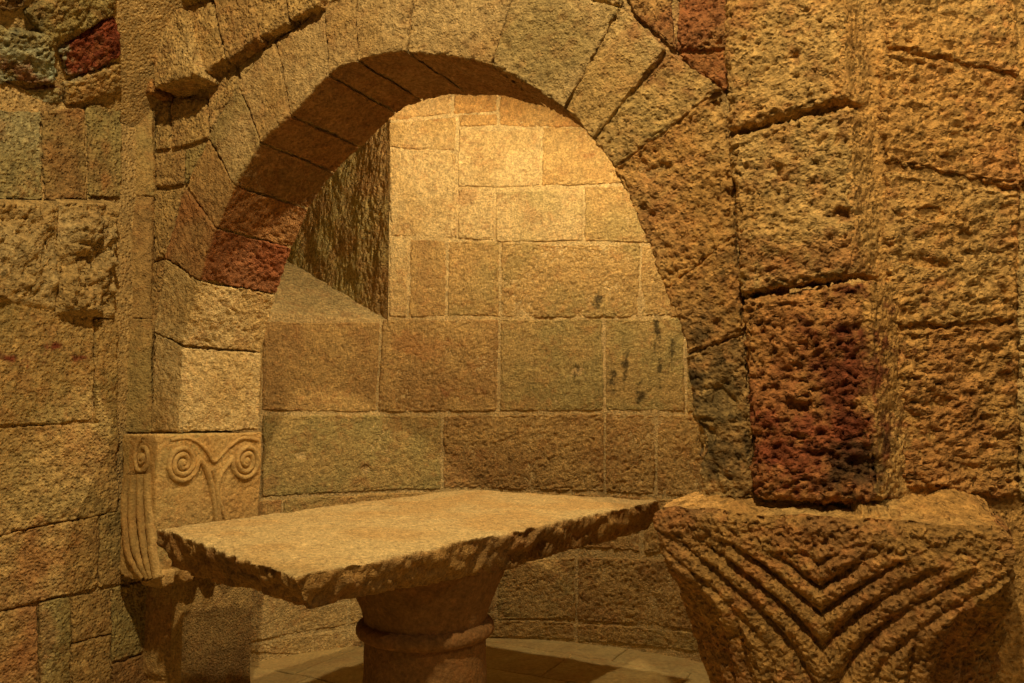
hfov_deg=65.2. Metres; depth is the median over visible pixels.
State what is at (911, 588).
carved capital
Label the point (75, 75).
wall
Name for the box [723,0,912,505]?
stone pier
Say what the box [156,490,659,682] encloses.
stone altar
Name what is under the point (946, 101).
wall
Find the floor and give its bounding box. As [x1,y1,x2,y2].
[250,638,709,682]
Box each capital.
[120,432,261,587]
[653,489,1015,682]
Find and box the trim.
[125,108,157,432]
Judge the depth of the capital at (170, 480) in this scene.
3.53 m
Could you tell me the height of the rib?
0.658 m
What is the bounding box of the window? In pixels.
[271,119,390,325]
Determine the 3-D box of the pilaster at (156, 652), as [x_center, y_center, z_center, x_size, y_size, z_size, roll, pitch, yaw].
[-1.544,1.425,3.810,0.216,0.733,0.404,-3,-6,28]
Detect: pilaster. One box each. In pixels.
[140,585,172,679]
[147,432,251,682]
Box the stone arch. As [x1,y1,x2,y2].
[151,0,758,498]
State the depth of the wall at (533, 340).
5.14 m
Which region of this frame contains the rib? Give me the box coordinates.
[145,0,329,101]
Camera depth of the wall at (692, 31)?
3.62 m
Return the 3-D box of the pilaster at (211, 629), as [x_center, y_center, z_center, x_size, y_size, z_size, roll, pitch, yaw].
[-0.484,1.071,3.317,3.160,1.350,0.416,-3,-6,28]
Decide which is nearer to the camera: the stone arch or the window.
the stone arch
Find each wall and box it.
[0,0,193,682]
[143,0,789,502]
[233,94,863,662]
[857,0,1023,682]

